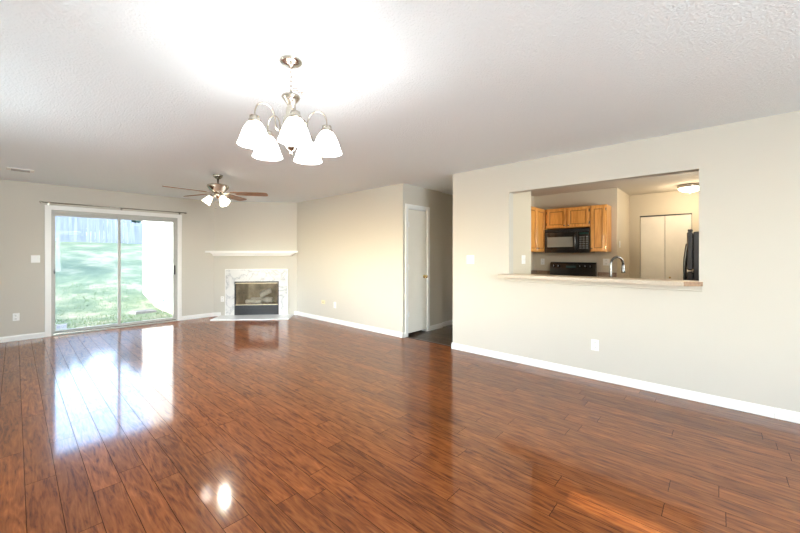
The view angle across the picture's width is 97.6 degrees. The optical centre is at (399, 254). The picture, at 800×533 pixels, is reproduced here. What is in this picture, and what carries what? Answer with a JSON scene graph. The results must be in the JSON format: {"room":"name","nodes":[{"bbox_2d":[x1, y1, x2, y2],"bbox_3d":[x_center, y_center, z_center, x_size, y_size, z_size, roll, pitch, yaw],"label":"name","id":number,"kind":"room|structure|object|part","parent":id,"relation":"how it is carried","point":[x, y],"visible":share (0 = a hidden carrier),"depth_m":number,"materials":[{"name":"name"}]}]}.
{"room":"empty living room","nodes":[
{"label":"empty living room","id":0,"kind":"room"},
{"bbox_2d":[0,179,213,336],"bbox_3d":[-4.819,0.098,6.577,0.120,2.440,5.550,0,0,42],"label":"wall","id":1,"kind":"structure","parent":0,"point":[22,215],"depth_m":5.55,"materials":[{"name":"grey paint"}]},
{"bbox_2d":[13,313,19,320],"bbox_3d":[-5.857,0.957,5.338,0.011,0.116,0.072,0,0,42],"label":"wall outlet","id":2,"kind":"object","parent":1,"relation":"attached to","point":[16,316],"visible":1,"depth_m":5.34,"materials":[{"name":"white plastic"}]},
{"bbox_2d":[0,332,44,342],"bbox_3d":[-6.076,1.277,5.096,0.013,0.082,1.268,0,0,42],"label":"baseboard","id":3,"kind":"structure","parent":1,"relation":"attached to","point":[41,334],"depth_m":5.38,"materials":[{"name":"white"}]},
{"bbox_2d":[31,255,39,262],"bbox_3d":[-5.715,0.074,5.488,0.018,0.116,0.100,0,0,42],"label":"light switch","id":4,"kind":"object","parent":1,"relation":"attached to","point":[34,258],"visible":1,"depth_m":5.49,"materials":[{"name":"white plastic"}]},
{"bbox_2d":[39,201,186,214],"bbox_3d":[-4.971,-0.815,6.248,0.098,0.055,2.054,0,0,42],"label":"curtain rod","id":5,"kind":"object","parent":1,"relation":"attached to","point":[121,208],"visible":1,"depth_m":6.09,"materials":[{"name":"silver metal"}]},
{"bbox_2d":[45,205,181,336],"bbox_3d":[-5.041,0.266,6.310,0.141,2.105,1.922,0,0,42],"label":"door","id":6,"kind":"structure","parent":1,"relation":"in","point":[51,211],"depth_m":6.16,"materials":[{"name":"white plastic"}]},
{"bbox_2d":[56,324,66,329],"bbox_3d":[-5.569,1.190,5.758,0.004,0.085,0.130,0,0,42],"label":"sticker","id":7,"kind":"object","parent":6,"relation":"attached to","point":[58,326],"visible":1,"depth_m":5.76,"materials":[{"name":"white"}]},
{"bbox_3d":[-5.346,0.306,6.012,0.030,1.956,0.865,0,0,42],"label":"panel","id":8,"kind":"part","parent":6,"relation":"part of","materials":[{"name":"glass"}]},
{"bbox_3d":[-4.749,0.306,6.602,0.030,1.956,0.902,0,0,42],"label":"panel","id":9,"kind":"part","parent":6,"relation":"part of","materials":[{"name":"glass"}]},
{"bbox_2d":[182,313,213,319],"bbox_3d":[-4.153,1.277,7.211,0.013,0.082,0.606,0,0,42],"label":"baseboard","id":10,"kind":"structure","parent":1,"relation":"attached to","point":[196,316],"depth_m":7.19,"materials":[{"name":"white"}]},
{"bbox_2d":[55,241,172,329],"bbox_3d":[-20.151,0.423,21.020,42.000,1.910,48.000,0,0,42],"label":"ground","id":11,"kind":"structure","parent":0,"point":[89,263],"depth_m":10.33,"materials":[{"name":"green plant"}]},
{"bbox_2d":[55,216,142,243],"bbox_3d":[-11.974,-1.067,17.543,0.120,1.770,41.955,0,0,42],"label":"picket fence","id":12,"kind":"object","parent":11,"relation":"on","point":[67,229],"visible":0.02,"depth_m":15.67,"materials":[{"name":"white wood"}]},
{"bbox_3d":[-15.237,-1.116,13.878,0.020,1.668,2.461,0,0,42],"label":"board panel","id":13,"kind":"part","parent":12,"relation":"part of","materials":[{"name":"white wood"}]},
{"bbox_3d":[-11.921,-0.914,17.526,0.020,1.263,2.461,0,0,42],"label":"board panel","id":14,"kind":"part","parent":12,"relation":"part of","materials":[{"name":"white wood"}]},
{"bbox_2d":[55,280,171,329],"bbox_3d":[-8.134,1.074,7.178,5.535,0.617,5.118,0,0,42],"label":"grass blades","id":15,"kind":"object","parent":11,"relation":"on","point":[123,280],"visible":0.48,"depth_m":7.94,"materials":[{"name":"green plant"}]},
{"bbox_2d":[129,309,155,314],"bbox_3d":[-6.041,1.344,8.221,0.300,0.058,0.440,0,0,25],"label":"block","id":16,"kind":"object","parent":11,"relation":"on","point":[145,310],"visible":1,"depth_m":8.14,"materials":[{"name":"concrete"}]},
{"bbox_2d":[143,221,172,309],"bbox_3d":[-5.793,-0.302,8.680,4.150,3.200,0.148,0,0,42],"label":"wall","id":17,"kind":"structure","parent":0,"point":[157,236],"depth_m":8.91,"materials":[{"name":"grey paint"}]},
{"bbox_2d":[152,303,172,313],"bbox_3d":[-5.801,1.368,8.678,4.160,0.140,0.160,0,0,42],"label":"trim","id":18,"kind":"structure","parent":17,"relation":"attached to","point":[157,306],"depth_m":8.49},
{"bbox_2d":[214,202,296,314],"bbox_3d":[-3.098,0.098,7.550,1.724,2.440,0.060,0,0,-5],"label":"wall","id":19,"kind":"structure","parent":0,"point":[238,226],"depth_m":7.52,"materials":[{"name":"grey paint"}]},
{"bbox_2d":[205,251,297,255],"bbox_3d":[-3.120,-0.019,7.443,1.890,0.110,0.150,0,0,-5],"label":"mantel shelf","id":20,"kind":"object","parent":19,"relation":"attached to","point":[214,253],"visible":1,"depth_m":7.39,"materials":[{"name":"white"}]},
{"bbox_3d":[-3.114,0.001,7.454,1.715,0.071,0.130,0,0,-5],"label":"crown moulding","id":21,"kind":"part","parent":20,"relation":"part of","materials":[{"name":"white wood"}]},
{"bbox_2d":[0,315,799,532],"bbox_3d":[0.688,1.368,4.139,11.550,0.100,9.350,0,0,42],"label":"floor","id":22,"kind":"structure","parent":0,"point":[296,424],"depth_m":2.45,"materials":[{"name":"brown wood"}]},
{"bbox_2d":[210,269,293,320],"bbox_3d":[-3.053,0.817,7.474,1.520,1.003,0.940,0,0,-5],"label":"fireplace","id":23,"kind":"object","parent":22,"relation":"on","point":[241,285],"visible":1,"depth_m":7.52,"materials":[{"name":"white stone"}]},
{"bbox_2d":[245,299,262,303],"bbox_3d":[-3.181,1.032,7.633,0.347,0.112,0.106,0,0,-2],"label":"log","id":24,"kind":"object","parent":23,"relation":"in","point":[247,301],"visible":0.98,"depth_m":7.59,"materials":[{"name":"beige wood"}]},
{"bbox_3d":[-3.075,0.940,7.527,0.921,0.717,0.032,0,0,-5],"label":"black frame","id":25,"kind":"part","parent":23,"relation":"part of","materials":[{"name":"black paint"}]},
{"bbox_2d":[251,297,272,302],"bbox_3d":[-3.095,1.020,7.825,0.478,0.140,0.142,0,0,-5],"label":"log","id":26,"kind":"object","parent":23,"relation":"in","point":[265,299],"visible":0.66,"depth_m":7.79,"materials":[{"name":"beige wood"}]},
{"bbox_2d":[260,288,271,297],"bbox_3d":[-2.973,0.849,7.732,0.256,0.208,0.137,0,0,-32],"label":"log","id":27,"kind":"object","parent":26,"relation":"on","point":[263,293],"visible":1,"depth_m":7.68,"materials":[{"name":"beige wood"}]},
{"bbox_2d":[550,262,596,276],"bbox_3d":[2.890,0.709,6.059,0.766,1.138,0.737,0,0,42],"label":"range","id":28,"kind":"object","parent":22,"relation":"on","point":[556,268],"visible":0.31,"depth_m":6.25,"materials":[{"name":"black plastic"}]},
{"bbox_2d":[683,229,698,280],"bbox_3d":[4.147,0.487,4.460,0.803,1.602,0.780,0,0,42],"label":"refrigerator","id":29,"kind":"object","parent":22,"relation":"on","point":[691,253],"visible":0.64,"depth_m":4.39,"materials":[{"name":"black plastic"}]},
{"bbox_3d":[3.646,0.367,4.457,0.066,1.009,0.040,0,0,42],"label":"handle","id":30,"kind":"part","parent":29,"relation":"part of","materials":[{"name":"black plastic"}]},
{"bbox_3d":[3.901,-0.040,4.684,0.057,0.485,0.776,0,0,42],"label":"freezer door","id":31,"kind":"part","parent":29,"relation":"part of","materials":[{"name":"black plastic"}]},
{"bbox_3d":[3.901,0.743,4.684,0.057,1.050,0.776,0,0,42],"label":"door","id":32,"kind":"part","parent":29,"relation":"part of","materials":[{"name":"black metal"}]},
{"bbox_3d":[2.349,0.833,3.997,1.900,0.770,0.585,0,0,42],"label":"base cabinet","id":33,"kind":"object","parent":22,"relation":"on","visible":0},
{"bbox_3d":[2.354,0.427,4.002,1.900,0.039,0.600,0,0,42],"label":"countertop","id":34,"kind":"structure","parent":33,"relation":"on","visible":0},
{"bbox_2d":[610,256,624,276],"bbox_3d":[2.343,0.212,3.809,0.256,0.390,0.071,0,0,-8],"label":"kitchen faucet","id":35,"kind":"object","parent":34,"relation":"on","point":[614,257],"visible":0.71,"depth_m":3.81,"materials":[{"name":"silver metal"}]},
{"bbox_3d":[3.324,0.833,5.747,0.288,0.770,0.613,0,0,42],"label":"base cabinet","id":36,"kind":"object","parent":22,"relation":"on","visible":0},
{"bbox_2d":[598,272,616,276],"bbox_3d":[3.317,0.378,5.740,0.297,0.139,0.636,0,0,42],"label":"countertop","id":37,"kind":"structure","parent":36,"relation":"on","point":[600,274],"depth_m":5.97,"materials":[{"name":"brown stone"}]},
{"bbox_3d":[1.923,0.833,5.813,0.315,0.770,1.150,0,0,42],"label":"base cabinet","id":38,"kind":"object","parent":22,"relation":"on","visible":0},
{"bbox_2d":[531,270,549,274],"bbox_3d":[2.128,0.378,6.036,0.326,0.139,1.796,0,0,42],"label":"countertop","id":39,"kind":"structure","parent":38,"relation":"on","point":[542,272],"depth_m":6.70,"materials":[{"name":"brown stone"}]},
{"bbox_2d":[0,0,799,202],"bbox_3d":[0.688,-1.182,4.139,11.550,0.120,9.350,0,0,42],"label":"ceiling","id":40,"kind":"structure","parent":0,"point":[130,96],"depth_m":2.31,"materials":[{"name":"white paint"}]},
{"bbox_2d":[6,167,33,172],"bbox_3d":[-5.028,-1.114,4.638,0.170,0.016,0.250,0,0,42],"label":"ceiling vent","id":41,"kind":"object","parent":40,"relation":"in","point":[7,168],"visible":1,"depth_m":4.62,"materials":[{"name":"white metal"}]},
{"bbox_2d":[163,174,267,207],"bbox_3d":[-2.609,-0.884,4.913,1.289,0.475,1.233,0,0,42],"label":"ceiling fan","id":42,"kind":"object","parent":40,"relation":"hanging from","point":[217,188],"visible":1,"depth_m":4.92,"materials":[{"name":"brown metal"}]},
{"bbox_3d":[-2.853,-0.867,4.641,0.135,0.032,0.503,0,0,42],"label":"blade","id":43,"kind":"part","parent":42,"relation":"part of","materials":[{"name":"brown wood"}]},
{"bbox_3d":[-2.715,-0.756,4.919,0.123,0.143,0.132,0,0,42],"label":"lamp shade","id":44,"kind":"part","parent":42,"relation":"part of","materials":[{"name":"white glass"}]},
{"bbox_3d":[-2.367,-0.867,4.591,0.135,0.032,0.503,0,0,-30],"label":"blade","id":45,"kind":"part","parent":42,"relation":"part of","materials":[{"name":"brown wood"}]},
{"bbox_3d":[-2.446,-0.756,4.897,0.136,0.143,0.122,0,0,42],"label":"lamp shade","id":46,"kind":"part","parent":42,"relation":"part of","materials":[{"name":"white glass"}]},
{"bbox_3d":[-2.531,-0.867,5.366,0.135,0.032,0.503,0,0,6],"label":"blade","id":47,"kind":"part","parent":42,"relation":"part of","materials":[{"name":"brown wood"}]},
{"bbox_3d":[-2.168,-0.867,5.038,0.503,0.032,0.135,0,0,-12],"label":"blade","id":48,"kind":"part","parent":42,"relation":"part of","materials":[{"name":"brown wood"}]},
{"bbox_2d":[237,55,341,164],"bbox_3d":[-0.647,-0.847,2.028,0.563,0.550,0.558,0,0,42],"label":"chandelier","id":49,"kind":"object","parent":40,"relation":"hanging from","point":[294,133],"visible":1,"depth_m":1.99,"materials":[{"name":"white glass"}]},
{"bbox_3d":[-0.787,-0.655,1.897,0.176,0.125,0.176,0,0,42],"label":"lamp shade","id":50,"kind":"part","parent":49,"relation":"part of","materials":[{"name":"white glass"}]},
{"bbox_3d":[-0.808,-0.655,2.138,0.176,0.125,0.176,0,0,42],"label":"lamp shade","id":51,"kind":"part","parent":49,"relation":"part of","materials":[{"name":"white glass"}]},
{"bbox_3d":[-0.728,-0.769,1.949,0.166,0.139,0.008,0,0,-41],"label":"arm","id":52,"kind":"part","parent":49,"relation":"part of","materials":[{"name":"silver metal"}]},
{"bbox_3d":[-0.741,-0.769,2.097,0.166,0.139,0.008,0,0,31],"label":"arm","id":53,"kind":"part","parent":49,"relation":"part of","materials":[{"name":"silver metal"}]},
{"bbox_3d":[-0.584,-0.769,1.916,0.008,0.139,0.166,0,0,-23],"label":"arm","id":54,"kind":"part","parent":49,"relation":"part of","materials":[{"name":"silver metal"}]},
{"bbox_3d":[-0.553,-0.655,1.843,0.176,0.125,0.176,0,0,42],"label":"lamp shade","id":55,"kind":"part","parent":49,"relation":"part of","materials":[{"name":"white glass"}]},
{"bbox_3d":[-0.589,-1.004,2.034,0.103,0.169,0.016,0,0,-3],"label":"chain","id":56,"kind":"part","parent":49,"relation":"part of","materials":[{"name":"silver metal"}]},
{"bbox_3d":[-0.587,-0.655,2.232,0.176,0.125,0.176,0,0,42],"label":"lamp shade","id":57,"kind":"part","parent":49,"relation":"part of","materials":[{"name":"white glass"}]},
{"bbox_3d":[-0.507,-0.769,2.043,0.166,0.139,0.008,0,0,-5],"label":"arm","id":58,"kind":"part","parent":49,"relation":"part of","materials":[{"name":"silver metal"}]},
{"bbox_3d":[-0.429,-0.655,2.050,0.176,0.125,0.176,0,0,42],"label":"lamp shade","id":59,"kind":"part","parent":49,"relation":"part of","materials":[{"name":"white glass"}]},
{"bbox_2d":[677,183,698,193],"bbox_3d":[4.682,-1.049,5.649,0.330,0.146,0.330,0,0,42],"label":"flush ceiling light","id":60,"kind":"object","parent":40,"relation":"attached to","point":[690,187],"visible":0.84,"depth_m":5.57,"materials":[{"name":"white glass"}]},
{"bbox_2d":[405,184,452,325],"bbox_3d":[1.355,0.098,7.059,0.120,2.440,3.930,0,0,42],"label":"wall","id":61,"kind":"structure","parent":0,"point":[440,204],"depth_m":6.25,"materials":[{"name":"grey paint"}]},
{"bbox_2d":[405,204,429,336],"bbox_3d":[0.276,0.256,5.817,0.174,2.125,0.636,0,0,42],"label":"door","id":62,"kind":"structure","parent":61,"relation":"in","point":[417,218],"depth_m":5.80,"materials":[{"name":"white wood"}]},
{"bbox_2d":[430,320,452,330],"bbox_3d":[1.371,1.277,7.004,0.048,0.082,2.590,0,0,42],"label":"baseboard","id":63,"kind":"structure","parent":61,"relation":"attached to","point":[440,325],"depth_m":6.28,"materials":[{"name":"white"}]},
{"bbox_2d":[513,192,530,273],"bbox_3d":[1.581,0.098,4.691,0.120,2.440,0.590,0,0,42],"label":"wall","id":64,"kind":"structure","parent":0,"point":[521,201],"depth_m":4.63,"materials":[{"name":"beige paint"}]},
{"bbox_2d":[522,255,525,263],"bbox_3d":[1.654,0.070,4.668,0.018,0.116,0.116,0,0,42],"label":"light switch","id":65,"kind":"object","parent":64,"relation":"attached to","point":[523,256],"visible":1,"depth_m":4.67,"materials":[{"name":"white plastic"}]},
{"bbox_2d":[531,196,533,269],"bbox_3d":[1.917,0.098,6.122,0.098,2.440,3.160,0,0,42],"label":"wall","id":66,"kind":"structure","parent":0,"point":[532,197],"depth_m":6.75,"materials":[{"name":"beige paint"}]},
{"bbox_2d":[531,206,549,251],"bbox_3d":[2.377,-0.429,6.286,0.354,0.770,1.080,0,0,42],"label":"upper cabinet","id":67,"kind":"object","parent":66,"relation":"attached to","point":[538,216],"visible":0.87,"depth_m":6.13,"materials":[{"name":"brown wood"}]},
{"bbox_3d":[2.242,-0.427,5.942,0.003,0.653,0.260,0,0,42],"label":"door panel","id":68,"kind":"part","parent":67,"relation":"part of","materials":[{"name":"brown wood"}]},
{"bbox_3d":[2.248,-0.427,5.937,0.018,0.743,0.350,0,0,42],"label":"door","id":69,"kind":"part","parent":67,"relation":"part of","materials":[{"name":"brown wood"}]},
{"bbox_3d":[2.493,-0.427,6.218,0.003,0.653,0.285,0,0,42],"label":"door panel","id":70,"kind":"part","parent":67,"relation":"part of","materials":[{"name":"brown wood"}]},
{"bbox_3d":[2.498,-0.427,6.213,0.018,0.743,0.375,0,0,42],"label":"door","id":71,"kind":"part","parent":67,"relation":"part of","materials":[{"name":"brown wood"}]},
{"bbox_3d":[2.496,-0.427,6.215,0.005,0.653,0.285,0,0,42],"label":"moulding","id":72,"kind":"part","parent":67,"relation":"part of","materials":[{"name":"brown wood"}]},
{"bbox_2d":[297,111,799,412],"bbox_3d":[1.099,0.098,4.650,11.330,2.440,0.120,0,0,42],"label":"wall","id":73,"kind":"structure","parent":0,"point":[737,338],"depth_m":3.49,"materials":[{"name":"grey paint"}]},
{"bbox_2d":[297,311,402,337],"bbox_3d":[-1.099,1.277,6.557,3.103,0.082,0.013,0,0,42],"label":"baseboard","id":74,"kind":"structure","parent":73,"relation":"attached to","point":[341,322],"depth_m":6.29,"materials":[{"name":"white"}]},
{"bbox_2d":[408,337,450,346],"bbox_3d":[0.446,1.316,5.270,0.930,0.004,0.030,0,0,42],"label":"trim","id":75,"kind":"structure","parent":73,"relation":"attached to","point":[408,337],"depth_m":5.27,"materials":[{"name":"brown"}]},
{"bbox_2d":[467,255,473,263],"bbox_3d":[0.942,0.070,4.699,0.116,0.116,0.018,0,0,42],"label":"light switch","id":76,"kind":"object","parent":73,"relation":"attached to","point":[470,258],"visible":1,"depth_m":4.70,"materials":[{"name":"white plastic"}]},
{"bbox_2d":[591,339,598,350],"bbox_3d":[2.056,0.958,3.692,0.072,0.116,0.011,0,0,42],"label":"wall outlet","id":77,"kind":"object","parent":73,"relation":"attached to","point":[594,343],"visible":1,"depth_m":3.69,"materials":[{"name":"white plastic"}]},
{"bbox_2d":[498,273,702,285],"bbox_3d":[1.990,0.262,3.738,1.886,0.039,0.282,0,0,42],"label":"countertop","id":78,"kind":"structure","parent":73,"relation":"on","point":[669,282],"depth_m":3.51,"materials":[{"name":"laminate"}]},
{"bbox_2d":[505,278,702,291],"bbox_3d":[1.999,0.307,3.737,1.870,0.051,0.020,0,0,42],"label":"trim","id":79,"kind":"structure","parent":73,"relation":"attached to","point":[624,285],"depth_m":3.56,"materials":[{"name":"grey paint"}]},
{"bbox_2d":[451,343,799,423],"bbox_3d":[2.966,1.277,2.863,6.061,0.082,0.013,0,0,42],"label":"baseboard","id":80,"kind":"structure","parent":73,"relation":"attached to","point":[767,411],"depth_m":3.37,"materials":[{"name":"white"}]},
{"bbox_2d":[534,188,617,276],"bbox_3d":[3.163,0.098,6.382,1.395,2.440,0.100,0,0,42],"label":"wall","id":81,"kind":"structure","parent":0,"point":[609,196],"depth_m":6.20,"materials":[{"name":"beige paint"}]},
{"bbox_2d":[546,206,589,229],"bbox_3d":[3.004,-0.637,6.204,0.728,0.350,0.377,0,0,42],"label":"upper cabinet","id":82,"kind":"object","parent":81,"relation":"attached to","point":[572,217],"visible":1,"depth_m":6.06,"materials":[{"name":"brown wood"}]},
{"bbox_3d":[2.775,-0.637,6.214,0.238,0.236,0.005,0,0,42],"label":"moulding","id":83,"kind":"part","parent":82,"relation":"part of","materials":[{"name":"brown wood"}]},
{"bbox_3d":[2.773,-0.637,6.211,0.328,0.326,0.018,0,0,42],"label":"door","id":84,"kind":"part","parent":82,"relation":"part of","materials":[{"name":"brown wood"}]},
{"bbox_3d":[2.778,-0.637,6.217,0.238,0.236,0.003,0,0,42],"label":"door panel","id":85,"kind":"part","parent":82,"relation":"part of","materials":[{"name":"brown wood"}]},
{"bbox_2d":[545,228,594,252],"bbox_3d":[2.985,-0.234,6.182,0.726,0.415,0.431,0,0,42],"label":"microwave","id":86,"kind":"object","parent":82,"relation":"attached to","point":[575,240],"visible":0.99,"depth_m":6.04,"materials":[{"name":"black plastic"}]},
{"bbox_3d":[2.812,-0.222,6.121,0.552,0.330,0.022,0,0,42],"label":"door","id":87,"kind":"part","parent":86,"relation":"part of","materials":[{"name":"black plastic"}]},
{"bbox_3d":[3.082,-0.222,5.876,0.171,0.330,0.022,0,0,42],"label":"control panel","id":88,"kind":"part","parent":86,"relation":"part of","materials":[{"name":"black plastic"}]},
{"bbox_3d":[3.038,-0.637,5.970,0.340,0.326,0.018,0,0,42],"label":"door","id":89,"kind":"part","parent":82,"relation":"part of","materials":[{"name":"brown wood"}]},
{"bbox_3d":[3.040,-0.637,5.973,0.250,0.236,0.005,0,0,42],"label":"moulding","id":90,"kind":"part","parent":82,"relation":"part of","materials":[{"name":"brown wood"}]},
{"bbox_3d":[3.043,-0.637,5.976,0.250,0.236,0.003,0,0,42],"label":"door panel","id":91,"kind":"part","parent":82,"relation":"part of","materials":[{"name":"brown wood"}]},
{"bbox_2d":[590,204,610,251],"bbox_3d":[3.367,-0.429,5.874,0.242,0.770,0.377,0,0,42],"label":"upper cabinet","id":92,"kind":"object","parent":81,"relation":"attached to","point":[600,215],"visible":1,"depth_m":5.78,"materials":[{"name":"brown wood"}]},
{"bbox_3d":[3.266,-0.427,5.768,0.128,0.653,0.005,0,0,42],"label":"moulding","id":93,"kind":"part","parent":92,"relation":"part of","materials":[{"name":"brown wood"}]},
{"bbox_3d":[3.263,-0.427,5.765,0.218,0.743,0.018,0,0,42],"label":"door","id":94,"kind":"part","parent":92,"relation":"part of","materials":[{"name":"brown wood"}]},
{"bbox_3d":[3.268,-0.427,5.771,0.128,0.653,0.003,0,0,42],"label":"door panel","id":95,"kind":"part","parent":92,"relation":"part of","materials":[{"name":"brown wood"}]},
{"bbox_2d":[603,259,609,265],"bbox_3d":[3.523,0.133,5.980,0.100,0.116,0.011,0,0,42],"label":"wall outlet","id":96,"kind":"object","parent":81,"relation":"attached to","point":[605,261],"visible":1,"depth_m":5.97,"materials":[{"name":"white plastic"}]},
{"bbox_2d":[618,188,628,277],"bbox_3d":[4.012,0.098,6.354,0.100,2.440,1.000,0,0,42],"label":"wall","id":97,"kind":"structure","parent":0,"point":[623,198],"depth_m":6.27,"materials":[{"name":"beige paint"}]},
{"bbox_2d":[629,190,698,277],"bbox_3d":[6.104,0.098,5.195,4.755,2.440,0.100,0,0,42],"label":"wall","id":98,"kind":"structure","parent":0,"point":[674,202],"depth_m":6.46,"materials":[{"name":"beige paint"}]},
{"bbox_2d":[640,213,691,279],"bbox_3d":[4.803,0.300,6.343,0.755,2.035,0.092,0,0,42],"label":"door","id":99,"kind":"structure","parent":98,"relation":"in","point":[663,238],"depth_m":6.35,"materials":[{"name":"white wood"}]},
{"bbox_3d":[4.666,0.301,6.470,0.366,1.993,0.028,0,0,42],"label":"panel","id":100,"kind":"part","parent":99,"relation":"part of","materials":[{"name":"beige wood"}]},
{"bbox_3d":[4.942,0.301,6.219,0.367,1.993,0.028,0,0,42],"label":"panel","id":101,"kind":"part","parent":99,"relation":"part of","materials":[{"name":"beige wood"}]}
]}

